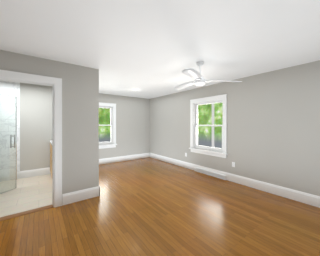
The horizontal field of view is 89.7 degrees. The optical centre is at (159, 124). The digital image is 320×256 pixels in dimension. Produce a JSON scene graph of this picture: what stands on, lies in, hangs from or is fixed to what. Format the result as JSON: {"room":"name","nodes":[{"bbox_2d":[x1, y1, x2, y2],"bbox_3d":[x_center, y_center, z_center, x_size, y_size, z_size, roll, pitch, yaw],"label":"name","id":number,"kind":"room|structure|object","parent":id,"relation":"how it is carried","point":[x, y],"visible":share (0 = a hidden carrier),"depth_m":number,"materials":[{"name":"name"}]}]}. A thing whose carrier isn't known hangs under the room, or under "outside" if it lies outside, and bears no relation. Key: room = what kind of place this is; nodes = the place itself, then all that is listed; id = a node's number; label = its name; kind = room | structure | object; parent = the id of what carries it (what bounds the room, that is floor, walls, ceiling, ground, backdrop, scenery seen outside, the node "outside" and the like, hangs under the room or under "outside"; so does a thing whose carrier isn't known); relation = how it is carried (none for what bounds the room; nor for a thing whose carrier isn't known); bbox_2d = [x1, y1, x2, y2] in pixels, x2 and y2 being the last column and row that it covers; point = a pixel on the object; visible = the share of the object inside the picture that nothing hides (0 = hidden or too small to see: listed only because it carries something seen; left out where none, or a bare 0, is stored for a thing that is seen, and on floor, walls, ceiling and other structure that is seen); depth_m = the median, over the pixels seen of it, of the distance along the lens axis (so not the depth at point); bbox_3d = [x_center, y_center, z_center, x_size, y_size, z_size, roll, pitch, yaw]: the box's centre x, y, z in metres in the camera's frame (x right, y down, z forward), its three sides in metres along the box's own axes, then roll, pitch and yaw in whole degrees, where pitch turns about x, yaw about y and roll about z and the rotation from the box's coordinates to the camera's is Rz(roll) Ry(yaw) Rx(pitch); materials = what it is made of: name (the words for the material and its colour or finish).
{"room":"empty bedroom","nodes":[
{"label":"empty bedroom","id":0,"kind":"room"},
{"bbox_2d":[0,80,19,174],"bbox_3d":[-4.280,0.163,3.536,1.815,2.440,0.012,0,0,-37],"label":"wall","id":1,"kind":"structure","parent":0,"point":[8,88],"depth_m":3.96,"materials":[{"name":"tile"}]},
{"bbox_2d":[0,167,50,181],"bbox_3d":[-3.803,1.290,3.892,3.005,0.185,0.016,0,0,-37],"label":"baseboard","id":2,"kind":"structure","parent":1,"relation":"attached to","point":[32,173],"depth_m":4.16,"materials":[{"name":"white wood"}]},
{"bbox_2d":[0,174,51,216],"bbox_3d":[-3.179,1.433,3.064,3.005,0.100,2.090,0,0,-37],"label":"floor","id":3,"kind":"structure","parent":0,"point":[30,193],"depth_m":3.16,"materials":[{"name":"beige tile"}]},
{"bbox_2d":[49,140,51,175],"bbox_3d":[-2.552,0.843,4.222,0.566,1.080,0.946,0,0,-37],"label":"bathroom vanity","id":4,"kind":"object","parent":3,"relation":"on","point":[50,141],"visible":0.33,"depth_m":4.06,"materials":[{"name":"brown wood"}]},
{"bbox_2d":[20,83,51,170],"bbox_3d":[-3.844,0.163,3.947,3.005,2.440,0.120,0,0,-37],"label":"wall","id":5,"kind":"structure","parent":0,"point":[35,118],"depth_m":4.28,"materials":[{"name":"beige paint"}]},
{"bbox_2d":[0,50,98,193],"bbox_3d":[-2.467,0.163,2.217,3.125,2.440,0.120,0,0,-37],"label":"wall","id":6,"kind":"structure","parent":0,"point":[80,127],"depth_m":2.87,"materials":[{"name":"beige paint"}]},
{"bbox_2d":[0,70,61,206],"bbox_3d":[-2.096,0.306,2.497,0.970,2.153,0.168,0,0,-37],"label":"door frame","id":7,"kind":"structure","parent":6,"relation":"attached to","point":[20,77],"depth_m":2.68,"materials":[{"name":"white wood"}]},
{"bbox_2d":[62,186,98,204],"bbox_3d":[-1.421,1.290,2.919,0.601,0.185,0.016,0,0,-37],"label":"baseboard","id":8,"kind":"structure","parent":6,"relation":"attached to","point":[80,195],"depth_m":2.90,"materials":[{"name":"white wood"}]},
{"bbox_2d":[99,93,149,158],"bbox_3d":[-2.937,0.163,4.999,6.120,2.440,0.200,0,0,-37],"label":"wall","id":9,"kind":"structure","parent":0,"point":[132,125],"depth_m":6.20,"materials":[{"name":"beige paint"}]},
{"bbox_2d":[99,102,116,148],"bbox_3d":[-2.151,0.053,5.584,1.260,1.589,0.310,0,0,-37],"label":"window","id":10,"kind":"structure","parent":9,"relation":"in","point":[112,121],"depth_m":5.80,"materials":[{"name":"white"}]},
{"bbox_2d":[99,153,148,163],"bbox_3d":[-1.560,1.290,5.900,2.755,0.185,0.016,0,0,-37],"label":"baseboard","id":11,"kind":"structure","parent":9,"relation":"attached to","point":[144,155],"depth_m":6.01,"materials":[{"name":"white wood"}]},
{"bbox_2d":[0,157,319,255],"bbox_3d":[-0.614,1.433,2.079,5.920,0.100,7.260,0,0,-37],"label":"floor","id":12,"kind":"structure","parent":0,"point":[148,206],"depth_m":2.28,"materials":[{"name":"brown wood"}]},
{"bbox_2d":[0,205,52,220],"bbox_3d":[-2.096,1.426,2.497,0.774,0.114,0.120,0,0,-37],"label":"threshold","id":13,"kind":"object","parent":12,"relation":"on","point":[25,213],"visible":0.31,"depth_m":2.49,"materials":[{"name":"brown wood"}]},
{"bbox_2d":[194,167,225,179],"bbox_3d":[1.319,1.331,4.372,0.041,0.105,1.000,0,0,-37],"label":"floor vent","id":14,"kind":"object","parent":12,"relation":"in","point":[214,174],"visible":1,"depth_m":4.31,"materials":[{"name":"white plastic"}]},
{"bbox_2d":[0,0,319,98],"bbox_3d":[-0.614,-1.107,2.079,6.320,0.100,7.660,0,0,-37],"label":"ceiling","id":15,"kind":"structure","parent":0,"point":[149,49],"depth_m":1.97,"materials":[{"name":"white paint"}]},
{"bbox_2d":[174,61,241,89],"bbox_3d":[0.582,-0.858,2.850,1.252,0.398,1.180,0,0,-37],"label":"fan","id":16,"kind":"object","parent":15,"relation":"hanging from","point":[200,80],"visible":1,"depth_m":2.71,"materials":[{"name":"white plastic"}]},
{"bbox_2d":[150,60,319,195],"bbox_3d":[1.831,0.163,3.919,0.200,2.440,7.660,0,0,-37],"label":"wall","id":17,"kind":"structure","parent":0,"point":[273,127],"depth_m":3.35,"materials":[{"name":"beige paint"}]},
{"bbox_2d":[189,94,227,157],"bbox_3d":[1.375,0.053,4.517,0.310,1.589,1.235,0,0,-37],"label":"window","id":18,"kind":"structure","parent":17,"relation":"in","point":[194,125],"depth_m":4.47,"materials":[{"name":"white"}]},
{"bbox_2d":[149,153,319,207],"bbox_3d":[1.745,1.290,3.854,0.016,0.185,7.260,0,0,-37],"label":"baseboard","id":19,"kind":"structure","parent":17,"relation":"attached to","point":[288,193],"depth_m":3.38,"materials":[{"name":"white wood"}]},
{"label":"outside","id":20,"kind":"structure","parent":0,"visible":0},
{"bbox_2d":[99,108,110,141],"bbox_3d":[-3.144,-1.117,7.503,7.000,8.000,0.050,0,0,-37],"label":"trees","id":21,"kind":"object","parent":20,"point":[104,116],"depth_m":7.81,"materials":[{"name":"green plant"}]},
{"bbox_2d":[198,103,221,147],"bbox_3d":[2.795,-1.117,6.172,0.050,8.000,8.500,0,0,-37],"label":"trees","id":22,"kind":"object","parent":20,"point":[207,140],"depth_m":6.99,"materials":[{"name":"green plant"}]},
{"bbox_3d":[-3.301,0.378,2.972,0.024,2.010,2.046,0,0,-37],"label":"glass panel","id":23,"kind":"object","parent":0,"visible":0},
{"bbox_2d":[0,94,16,193],"bbox_3d":[-3.137,0.387,3.124,0.490,1.968,0.490,0,0,-37],"label":"shower glass door","id":24,"kind":"structure","parent":23,"relation":"attached to","point":[10,142],"depth_m":3.37,"materials":[{"name":"clear glass"}]},
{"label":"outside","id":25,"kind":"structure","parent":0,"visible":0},
{"bbox_2d":[212,104,213,146],"bbox_3d":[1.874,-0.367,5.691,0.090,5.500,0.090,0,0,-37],"label":"muntin","id":26,"kind":"object","parent":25,"point":[213,126],"depth_m":5.65,"materials":[{"name":"white wood"}]}
]}

